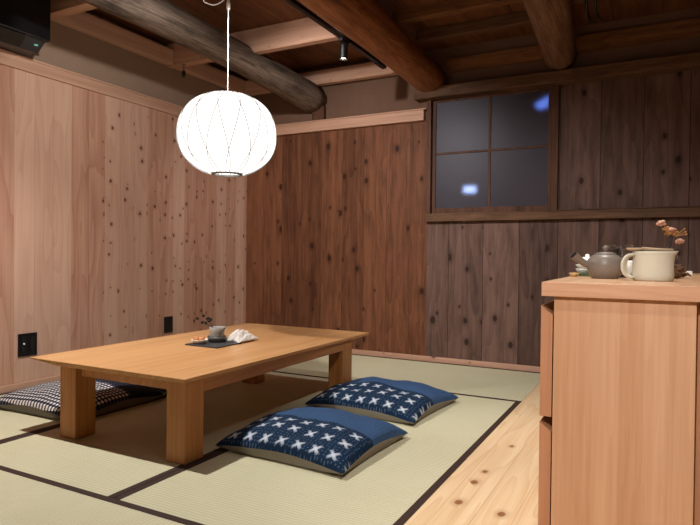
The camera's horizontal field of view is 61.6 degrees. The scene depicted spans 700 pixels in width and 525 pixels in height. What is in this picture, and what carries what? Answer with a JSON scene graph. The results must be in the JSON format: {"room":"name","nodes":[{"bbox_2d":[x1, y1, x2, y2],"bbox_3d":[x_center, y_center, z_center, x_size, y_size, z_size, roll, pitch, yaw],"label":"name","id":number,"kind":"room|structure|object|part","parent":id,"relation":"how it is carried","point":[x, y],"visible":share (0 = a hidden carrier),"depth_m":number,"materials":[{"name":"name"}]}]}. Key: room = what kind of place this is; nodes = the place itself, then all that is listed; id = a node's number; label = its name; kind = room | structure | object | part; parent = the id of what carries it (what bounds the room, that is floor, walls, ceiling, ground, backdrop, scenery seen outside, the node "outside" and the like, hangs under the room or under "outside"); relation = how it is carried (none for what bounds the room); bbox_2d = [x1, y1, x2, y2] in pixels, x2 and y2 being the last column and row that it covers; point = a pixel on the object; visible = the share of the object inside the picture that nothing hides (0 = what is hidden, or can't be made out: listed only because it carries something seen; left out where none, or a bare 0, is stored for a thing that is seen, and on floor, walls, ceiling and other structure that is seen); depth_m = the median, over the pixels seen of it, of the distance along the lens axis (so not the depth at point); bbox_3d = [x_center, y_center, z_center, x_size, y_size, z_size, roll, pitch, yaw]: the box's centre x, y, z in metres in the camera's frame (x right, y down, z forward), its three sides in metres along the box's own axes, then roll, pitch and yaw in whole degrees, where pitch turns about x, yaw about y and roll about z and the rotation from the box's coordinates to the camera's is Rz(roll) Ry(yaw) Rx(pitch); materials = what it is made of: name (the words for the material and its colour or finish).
{"room":"japanese tatami room","nodes":[
{"label":"japanese tatami room","id":0,"kind":"room"},
{"bbox_2d":[0,11,246,385],"bbox_3d":[-2.444,-0.440,2.913,0.100,2.555,6.090,1,1,28],"label":"wall","id":1,"kind":"structure","parent":0,"point":[108,232],"depth_m":4.14,"materials":[{"name":"brown wood"}]},
{"bbox_2d":[0,0,50,55],"bbox_3d":[-2.102,-1.441,3.179,0.228,0.363,0.890,1,1,28],"label":"air conditioner","id":2,"kind":"object","parent":1,"relation":"attached to","point":[24,24],"visible":1,"depth_m":3.41,"materials":[{"name":"black plastic"}]},
{"bbox_2d":[18,332,36,356],"bbox_3d":[-2.007,0.511,3.656,0.014,0.142,0.124,1,1,28],"label":"wall outlet","id":3,"kind":"object","parent":1,"relation":"attached to","point":[27,342],"visible":1,"depth_m":3.65,"materials":[{"name":"black plastic"}]},
{"bbox_2d":[22,337,33,352],"bbox_3d":[-2.005,0.511,3.655,0.002,0.090,0.080,1,1,28],"label":"socket","id":4,"kind":"object","parent":3,"relation":"attached to","point":[27,342],"depth_m":3.66,"materials":[{"name":"black plastic"}]},
{"bbox_2d":[0,375,59,393],"bbox_3d":[-2.405,0.767,2.901,0.018,0.042,6.090,1,1,28],"label":"baseboard","id":5,"kind":"structure","parent":1,"relation":"attached to","point":[13,387],"depth_m":3.63,"materials":[{"name":"brown wood"}]},
{"bbox_2d":[0,49,183,116],"bbox_3d":[-2.382,-1.216,2.876,0.022,0.085,6.090,1,1,28],"label":"trim","id":6,"kind":"structure","parent":1,"relation":"attached to","point":[7,58],"depth_m":3.97,"materials":[{"name":"brown wood"}]},
{"bbox_2d":[52,12,172,65],"bbox_3d":[-1.653,-1.612,4.193,0.075,0.115,0.993,1,1,28],"label":"ledger","id":7,"kind":"object","parent":1,"relation":"attached to","point":[86,23],"visible":0.76,"depth_m":4.15,"materials":[{"name":"brown wood"}]},
{"bbox_2d":[164,316,172,332],"bbox_3d":[-1.456,0.498,4.708,0.010,0.129,0.090,1,1,28],"label":"wall outlet","id":8,"kind":"object","parent":1,"relation":"attached to","point":[168,321],"visible":1,"depth_m":4.70,"materials":[{"name":"black plastic"}]},
{"bbox_2d":[176,64,244,92],"bbox_3d":[-1.191,-1.618,5.072,0.075,0.115,0.828,1,1,28],"label":"ledger","id":9,"kind":"object","parent":1,"relation":"attached to","point":[205,72],"visible":0.64,"depth_m":5.07,"materials":[{"name":"brown wood"}]},
{"bbox_2d":[244,80,271,95],"bbox_3d":[-0.745,-1.614,5.351,0.605,0.120,0.080,1,1,28],"label":"joist","id":10,"kind":"object","parent":1,"relation":"attached to","point":[251,88],"visible":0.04,"depth_m":5.39,"materials":[{"name":"brown wood"}]},
{"bbox_2d":[89,0,699,80],"bbox_3d":[-0.095,-1.707,1.671,5.375,0.060,6.290,1,1,28],"label":"ceiling","id":11,"kind":"structure","parent":0,"point":[244,15],"depth_m":4.08,"materials":[{"name":"brown wood"}]},
{"bbox_2d":[167,32,230,68],"bbox_3d":[-1.168,-1.636,4.545,0.605,0.175,0.080,1,1,28],"label":"joist","id":12,"kind":"object","parent":11,"relation":"attached to","point":[181,55],"visible":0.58,"depth_m":4.57,"materials":[{"name":"brown wood"}]},
{"bbox_2d":[182,64,185,77],"bbox_3d":[-1.301,-1.498,4.593,0.032,0.105,0.031,1,1,28],"label":"ceiling hook","id":13,"kind":"object","parent":12,"relation":"attached to","point":[183,71],"visible":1,"depth_m":4.59,"materials":[{"name":"metal"}]},
{"bbox_2d":[176,0,276,176],"bbox_3d":[-0.684,-1.097,3.289,0.552,1.212,0.548,0,1,-41],"label":"pendant lamp","id":14,"kind":"object","parent":11,"relation":"hanging from","point":[221,133],"visible":1,"depth_m":3.09,"materials":[{"name":"paper"}]},
{"bbox_3d":[-0.689,-0.716,3.294,0.546,0.438,0.546,1,1,28],"label":"lamp shade","id":15,"kind":"part","parent":14,"relation":"part of","materials":[{"name":"white paper"}]},
{"bbox_3d":[-0.683,-1.180,3.288,0.005,0.471,0.005,1,1,28],"label":"cord","id":16,"kind":"part","parent":14,"relation":"part of","materials":[{"name":"white plastic"}]},
{"bbox_2d":[584,0,593,23],"bbox_3d":[1.458,-1.579,3.569,0.023,0.209,0.311,1,1,29],"label":"cable","id":17,"kind":"object","parent":11,"relation":"hanging from","point":[586,1],"visible":1,"depth_m":3.48,"materials":[{"name":"black plastic"}]},
{"bbox_2d":[594,0,602,22],"bbox_3d":[1.502,-1.578,3.546,0.023,0.209,0.311,1,1,29],"label":"cable","id":18,"kind":"object","parent":11,"relation":"hanging from","point":[595,1],"visible":1,"depth_m":3.46,"materials":[{"name":"black plastic"}]},
{"bbox_2d":[246,7,699,366],"bbox_3d":[1.332,-0.417,4.431,5.175,2.555,0.110,1,1,28],"label":"wall","id":19,"kind":"structure","parent":0,"point":[338,235],"depth_m":4.67,"materials":[{"name":"brown wood"}]},
{"bbox_2d":[275,108,426,135],"bbox_3d":[-0.174,-1.204,5.128,1.793,0.094,0.048,1,1,28],"label":"trim","id":20,"kind":"structure","parent":19,"relation":"attached to","point":[413,115],"depth_m":5.01,"materials":[{"name":"brown wood"}]},
{"bbox_2d":[312,106,325,120],"bbox_3d":[-0.273,-1.313,5.179,0.120,0.120,0.050,1,1,28],"label":"post","id":21,"kind":"object","parent":20,"relation":"on","point":[320,114],"visible":0.73,"depth_m":5.15,"materials":[{"name":"brown wood"}]},
{"bbox_2d":[81,0,326,112],"bbox_3d":[-1.729,-1.466,2.548,0.283,0.312,6.020,1,1,28],"label":"log beam","id":22,"kind":"structure","parent":21,"relation":"on","point":[164,18],"depth_m":3.96,"materials":[{"name":"brown wood"}]},
{"bbox_2d":[50,0,96,20],"bbox_3d":[-1.584,-1.631,3.549,0.795,0.170,0.080,1,1,28],"label":"joist","id":23,"kind":"object","parent":22,"relation":"attached to","point":[58,9],"visible":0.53,"depth_m":3.61,"materials":[{"name":"brown wood"}]},
{"bbox_2d":[231,15,348,54],"bbox_3d":[-0.375,-1.623,4.163,1.145,0.175,0.060,1,1,28],"label":"joist","id":24,"kind":"object","parent":22,"relation":"attached to","point":[302,32],"visible":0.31,"depth_m":4.18,"materials":[{"name":"brown wood"}]},
{"bbox_2d":[284,0,386,68],"bbox_3d":[-0.748,-1.506,2.623,0.040,0.032,4.365,1,1,28],"label":"track rail","id":25,"kind":"object","parent":24,"relation":"attached to","point":[294,3],"visible":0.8,"depth_m":3.81,"materials":[{"name":"black metal"}]},
{"bbox_2d":[338,37,348,60],"bbox_3d":[-0.044,-1.439,3.967,0.062,0.131,0.100,1,1,28],"label":"track spotlight","id":26,"kind":"object","parent":25,"relation":"hanging from","point":[343,48],"visible":1,"depth_m":3.94,"materials":[{"name":"black plastic"}]},
{"bbox_2d":[299,62,397,85],"bbox_3d":[0.050,-1.601,4.951,1.165,0.120,0.060,1,1,28],"label":"joist","id":27,"kind":"object","parent":22,"relation":"on","point":[369,70],"visible":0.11,"depth_m":4.96,"materials":[{"name":"brown wood"}]},
{"bbox_2d":[352,349,539,371],"bbox_3d":[1.298,0.789,4.387,5.157,0.042,0.014,1,1,28],"label":"baseboard","id":28,"kind":"structure","parent":19,"relation":"attached to","point":[354,351],"depth_m":4.65,"materials":[{"name":"brown wood"}]},
{"bbox_2d":[426,85,559,213],"bbox_3d":[1.079,-0.849,4.516,1.005,0.930,0.090,1,1,28],"label":"window","id":29,"kind":"structure","parent":19,"relation":"in","point":[495,152],"depth_m":4.50,"materials":[{"name":"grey glass"}]},
{"bbox_3d":[0.879,-0.646,4.627,0.428,0.431,0.005,1,1,28],"label":"pane","id":30,"kind":"part","parent":29,"relation":"part of","materials":[{"name":"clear glass"}]},
{"bbox_3d":[0.883,-1.076,4.622,0.428,0.406,0.005,1,1,28],"label":"pane","id":31,"kind":"part","parent":29,"relation":"part of","materials":[{"name":"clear glass"}]},
{"bbox_3d":[1.270,-0.639,4.422,0.428,0.431,0.005,1,1,28],"label":"pane","id":32,"kind":"part","parent":29,"relation":"part of","materials":[{"name":"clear glass"}]},
{"bbox_3d":[1.274,-1.069,4.416,0.428,0.406,0.005,1,1,28],"label":"pane","id":33,"kind":"part","parent":29,"relation":"part of","materials":[{"name":"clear glass"}]},
{"bbox_2d":[447,45,543,72],"bbox_3d":[1.143,-1.547,4.449,0.840,0.110,0.022,1,1,28],"label":"trim","id":34,"kind":"structure","parent":19,"relation":"attached to","point":[530,53],"depth_m":4.46,"materials":[{"name":"brown wood"}]},
{"bbox_2d":[414,52,699,101],"bbox_3d":[2.057,-1.316,3.926,3.450,0.085,0.100,1,1,28],"label":"lintel beam","id":35,"kind":"structure","parent":19,"relation":"attached to","point":[689,61],"depth_m":4.15,"materials":[{"name":"brown wood"}]},
{"bbox_2d":[298,0,445,91],"bbox_3d":[-0.771,-1.501,2.044,0.302,0.357,6.020,1,1,28],"label":"log beam","id":36,"kind":"structure","parent":35,"relation":"on","point":[366,23],"depth_m":3.74,"materials":[{"name":"brown wood"}]},
{"bbox_2d":[522,0,575,70],"bbox_3d":[0.178,-1.528,1.546,0.366,0.354,6.020,1,1,28],"label":"log beam","id":37,"kind":"structure","parent":35,"relation":"on","point":[551,21],"depth_m":3.56,"materials":[{"name":"brown wood"}]},
{"bbox_2d":[392,0,522,24],"bbox_3d":[0.751,-1.656,3.763,1.020,0.075,0.060,1,1,28],"label":"joist","id":38,"kind":"object","parent":37,"relation":"on","point":[449,7],"visible":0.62,"depth_m":3.82,"materials":[{"name":"brown wood"}]},
{"bbox_2d":[416,11,531,42],"bbox_3d":[0.928,-1.655,4.099,0.980,0.080,0.060,1,1,28],"label":"joist","id":39,"kind":"object","parent":37,"relation":"on","point":[516,19],"visible":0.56,"depth_m":4.11,"materials":[{"name":"brown wood"}]},
{"bbox_2d":[425,206,699,221],"bbox_3d":[2.105,-0.337,3.953,3.360,0.071,0.080,1,1,28],"label":"trim","id":40,"kind":"structure","parent":19,"relation":"attached to","point":[674,211],"depth_m":4.18,"materials":[{"name":"brown wood"}]},
{"bbox_2d":[575,17,699,53],"bbox_3d":[2.609,-1.537,3.679,2.250,0.120,0.022,1,1,28],"label":"trim","id":41,"kind":"structure","parent":19,"relation":"attached to","point":[688,28],"depth_m":4.00,"materials":[{"name":"brown wood"}]},
{"bbox_2d":[404,383,542,524],"bbox_3d":[-0.124,0.888,1.703,5.375,0.120,6.290,1,1,28],"label":"floor","id":42,"kind":"structure","parent":0,"point":[498,483],"depth_m":2.21,"materials":[{"name":"brown wood"}]},
{"bbox_2d":[0,391,166,441],"bbox_3d":[-1.541,0.813,3.590,0.870,0.052,2.085,1,1,28],"label":"mat","id":43,"kind":"object","parent":42,"relation":"on","point":[13,424],"visible":0.02,"depth_m":2.90,"materials":[{"name":"wicker"}]},
{"bbox_2d":[0,378,164,419],"bbox_3d":[-1.519,0.730,3.305,0.670,0.120,0.630,1,1,27],"label":"floor cushion","id":44,"kind":"object","parent":43,"relation":"on","point":[43,399],"visible":0.63,"depth_m":3.14,"materials":[{"name":"fabric"}]},
{"bbox_2d":[151,387,166,394],"bbox_3d":[-1.208,0.723,3.876,0.670,0.127,0.630,1,1,29],"label":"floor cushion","id":45,"kind":"object","parent":43,"relation":"on","point":[164,391],"visible":0.04,"depth_m":3.47,"materials":[{"name":"fabric"}]},
{"bbox_2d":[0,465,203,524],"bbox_3d":[-1.029,0.843,1.601,1.883,0.052,0.956,1,1,28],"label":"mat","id":46,"kind":"object","parent":42,"relation":"on","point":[25,498],"visible":1,"depth_m":1.96,"materials":[{"name":"wicker"}]},
{"bbox_2d":[0,372,328,497],"bbox_3d":[-0.745,0.827,3.171,0.926,0.052,2.085,1,1,28],"label":"mat","id":47,"kind":"object","parent":42,"relation":"on","point":[126,451],"visible":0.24,"depth_m":2.67,"materials":[{"name":"wicker"}]},
{"bbox_2d":[29,323,368,464],"bbox_3d":[-0.700,0.626,3.297,0.978,0.348,1.676,1,1,28],"label":"table","id":48,"kind":"object","parent":47,"relation":"on","point":[164,362],"visible":0.86,"depth_m":2.72,"materials":[{"name":"brown wood"}]},
{"bbox_3d":[-1.264,0.637,2.728,0.105,0.328,0.109,1,1,28],"label":"leg","id":49,"kind":"part","parent":48,"relation":"part of","materials":[{"name":"brown wood"}]},
{"bbox_3d":[-0.971,0.501,2.569,0.556,0.044,0.040,1,1,28],"label":"rail","id":50,"kind":"part","parent":48,"relation":"part of","materials":[{"name":"brown wood"}]},
{"bbox_3d":[-0.680,0.647,2.421,0.100,0.328,0.109,1,1,28],"label":"leg","id":51,"kind":"part","parent":48,"relation":"part of","materials":[{"name":"brown wood"}]},
{"bbox_2d":[185,337,253,348],"bbox_3d":[-0.727,0.448,3.288,0.224,0.007,0.320,1,1,28],"label":"tray","id":52,"kind":"object","parent":48,"relation":"on","point":[207,344],"visible":0.7,"depth_m":3.19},
{"bbox_2d":[191,338,207,343],"bbox_3d":[-0.824,0.432,3.217,0.089,0.024,0.089,1,1,28],"label":"dish","id":53,"kind":"object","parent":52,"relation":"on","point":[206,339],"visible":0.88,"depth_m":3.19,"materials":[{"name":"ceramic"}]},
{"bbox_2d":[207,335,225,342],"bbox_3d":[-0.747,0.428,3.292,0.105,0.032,0.105,1,1,28],"label":"bowl","id":54,"kind":"object","parent":52,"relation":"on","point":[210,339],"visible":0.92,"depth_m":3.25,"materials":[{"name":"ceramic"}]},
{"bbox_2d":[209,326,226,336],"bbox_3d":[-0.745,0.396,3.291,0.085,0.077,0.087,0,1,-39],"label":"cup","id":55,"kind":"object","parent":54,"relation":"in","point":[215,331],"visible":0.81,"depth_m":3.26,"materials":[{"name":"grey ceramic"}]},
{"bbox_2d":[196,314,212,326],"bbox_3d":[-0.803,0.358,3.320,0.140,0.128,0.055,1,1,5],"label":"sprig","id":56,"kind":"object","parent":55,"relation":"in","point":[208,319],"visible":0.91,"depth_m":3.31,"materials":[{"name":"black plant"}]},
{"bbox_2d":[225,329,259,342],"bbox_3d":[-0.624,0.411,3.364,0.130,0.065,0.201,1,1,28],"label":"napkin","id":57,"kind":"object","parent":52,"relation":"on","point":[238,336],"visible":0.98,"depth_m":3.30,"materials":[{"name":"white fabric"}]},
{"bbox_3d":[-0.644,0.629,3.909,0.105,0.328,0.115,1,1,28],"label":"leg","id":58,"kind":"part","parent":48,"relation":"part of","materials":[{"name":"brown wood"}]},
{"bbox_3d":[-0.343,0.507,2.995,0.040,0.054,1.221,1,1,28],"label":"rail","id":59,"kind":"part","parent":48,"relation":"part of","materials":[{"name":"brown wood"}]},
{"bbox_3d":[-0.060,0.639,3.602,0.100,0.328,0.115,1,1,28],"label":"leg","id":60,"kind":"part","parent":48,"relation":"part of","materials":[{"name":"brown wood"}]},
{"bbox_2d":[115,394,519,524],"bbox_3d":[0.090,0.842,2.733,0.955,0.052,2.085,1,1,28],"label":"mat","id":61,"kind":"object","parent":42,"relation":"on","point":[224,487],"visible":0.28,"depth_m":2.18,"materials":[{"name":"wicker"}]},
{"bbox_2d":[215,407,407,474],"bbox_3d":[-0.154,0.750,2.634,0.640,0.128,0.604,1,1,30],"label":"floor cushion","id":62,"kind":"object","parent":61,"relation":"on","point":[328,440],"visible":1,"depth_m":2.46,"materials":[{"name":"fabric"}]},
{"bbox_2d":[305,377,457,423],"bbox_3d":[0.191,0.743,3.339,0.668,0.131,0.610,1,1,32],"label":"floor cushion","id":63,"kind":"object","parent":61,"relation":"on","point":[399,401],"visible":0.98,"depth_m":3.16,"materials":[{"name":"fabric"}]},
{"bbox_2d":[272,354,539,402],"bbox_3d":[0.391,0.826,4.305,1.883,0.052,0.974,1,1,28],"label":"mat","id":64,"kind":"object","parent":42,"relation":"on","point":[466,380],"visible":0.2,"depth_m":4.21,"materials":[{"name":"wicker"}]},
{"bbox_2d":[538,273,699,524],"bbox_3d":[1.226,0.446,2.360,0.610,0.777,1.686,1,1,28],"label":"base cabinet","id":65,"kind":"object","parent":42,"relation":"on","point":[619,426],"visible":0.96,"depth_m":1.67,"materials":[{"name":"brown wood"}]},
{"bbox_3d":[0.776,0.650,2.129,0.034,0.342,0.816,1,1,28],"label":"drawer","id":66,"kind":"part","parent":65,"relation":"part of","materials":[{"name":"brown wood"}]},
{"bbox_3d":[0.779,0.294,2.125,0.034,0.334,0.816,1,1,28],"label":"drawer","id":67,"kind":"part","parent":65,"relation":"part of","materials":[{"name":"brown wood"}]},
{"bbox_2d":[544,273,699,301],"bbox_3d":[1.232,0.079,2.355,0.607,0.042,1.685,1,1,28],"label":"countertop","id":68,"kind":"structure","parent":65,"relation":"on","point":[694,281],"depth_m":1.83,"materials":[{"name":"brown wood"}]},
{"bbox_2d":[569,273,578,276],"bbox_3d":[0.866,0.047,2.268,0.039,0.015,0.039,1,1,28],"label":"dish","id":69,"kind":"object","parent":68,"relation":"on","point":[571,274],"visible":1,"depth_m":2.25,"materials":[{"name":"ceramic"}]},
{"bbox_2d":[578,273,589,276],"bbox_3d":[0.945,0.049,2.350,0.095,0.012,0.120,1,1,28],"label":"cloth","id":70,"kind":"object","parent":68,"relation":"on","point":[580,274],"visible":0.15,"depth_m":2.30,"materials":[{"name":"green fabric"}]},
{"bbox_2d":[576,268,587,272],"bbox_3d":[0.936,0.033,2.361,0.055,0.017,0.055,1,1,28],"label":"cup","id":71,"kind":"object","parent":70,"relation":"on","point":[578,270],"visible":0.78,"depth_m":2.34,"materials":[{"name":"white ceramic"}]},
{"bbox_2d":[576,264,586,268],"bbox_3d":[0.937,0.016,2.360,0.055,0.017,0.055,1,1,28],"label":"cup","id":72,"kind":"object","parent":71,"relation":"on","point":[579,266],"visible":0.63,"depth_m":2.35,"materials":[{"name":"white ceramic"}]},
{"bbox_2d":[569,246,621,278],"bbox_3d":[0.887,-0.002,2.095,0.201,0.118,0.125,0,1,-13],"label":"teapot","id":73,"kind":"object","parent":68,"relation":"on","point":[601,265],"visible":0.98,"depth_m":2.06,"materials":[{"name":"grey ceramic"}]},
{"bbox_3d":[0.827,-0.008,2.097,0.086,0.063,0.033,1,1,-9],"label":"handle","id":74,"kind":"part","parent":73,"relation":"part of","materials":[{"name":"brown ceramic"}]},
{"bbox_3d":[0.914,-0.033,2.101,0.072,0.011,0.072,1,1,28],"label":"lid","id":75,"kind":"part","parent":73,"relation":"part of","materials":[{"name":"brown ceramic"}]},
{"bbox_2d":[621,251,678,281],"bbox_3d":[0.989,0.011,1.938,0.168,0.099,0.111,1,1,28],"label":"pitcher","id":76,"kind":"object","parent":68,"relation":"on","point":[646,265],"visible":0.99,"depth_m":1.89,"materials":[{"name":"beige ceramic"}]},
{"bbox_3d":[0.920,0.011,1.937,0.060,0.086,0.023,1,1,2],"label":"strap handle","id":77,"kind":"part","parent":76,"relation":"part of","materials":[{"name":"beige ceramic"}]},
{"bbox_2d":[626,247,673,250],"bbox_3d":[0.979,-0.044,1.920,0.139,0.014,0.036,1,1,28],"label":"wooden spoon","id":78,"kind":"object","parent":76,"relation":"on","point":[642,248],"visible":1,"depth_m":1.92,"materials":[{"name":"brown wood"}]},
{"bbox_2d":[626,248,642,250],"bbox_3d":[0.942,-0.043,1.939,0.054,0.010,0.036,1,1,28],"label":"spoon bowl","id":79,"kind":"object","parent":78,"relation":"on","point":[630,249],"depth_m":1.93,"materials":[{"name":"brown wood"}]},
{"bbox_3d":[1.000,-0.044,1.909,0.092,0.014,0.012,1,1,28],"label":"spoon handle","id":80,"kind":"part","parent":78,"relation":"part of","materials":[{"name":"brown wood"}]},
{"bbox_2d":[674,264,690,278],"bbox_3d":[1.204,0.032,2.168,0.075,0.056,0.073,0,1,-18],"label":"pod","id":81,"kind":"object","parent":68,"relation":"on","point":[679,271],"visible":0.65,"depth_m":2.15,"materials":[{"name":"brown plant"}]},
{"bbox_3d":[1.396,0.470,2.289,0.166,0.735,1.595,1,1,28],"label":"panel","id":82,"kind":"part","parent":65,"relation":"part of","materials":[{"name":"brown wood"}]},
{"bbox_3d":[1.093,0.053,2.216,0.144,0.009,0.100,1,1,28],"label":"tray","id":83,"kind":"object","parent":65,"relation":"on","visible":0},
{"bbox_2d":[622,260,632,274],"bbox_3d":[1.063,0.020,2.232,0.074,0.056,0.074,1,1,28],"label":"jar","id":84,"kind":"object","parent":83,"relation":"on","point":[629,263],"visible":0.2,"depth_m":2.20,"materials":[{"name":"ceramic"}]},
{"bbox_3d":[1.256,-0.024,2.300,0.062,0.165,0.062,1,1,28],"label":"glass vase","id":85,"kind":"object","parent":65,"relation":"on","visible":0},
{"bbox_2d":[656,220,686,248],"bbox_3d":[1.256,-0.064,2.299,0.106,0.206,0.044,1,1,15],"label":"flowers","id":86,"kind":"object","parent":85,"relation":"in","point":[667,229],"visible":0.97,"depth_m":2.29,"materials":[{"name":"pink plant"}]}
]}

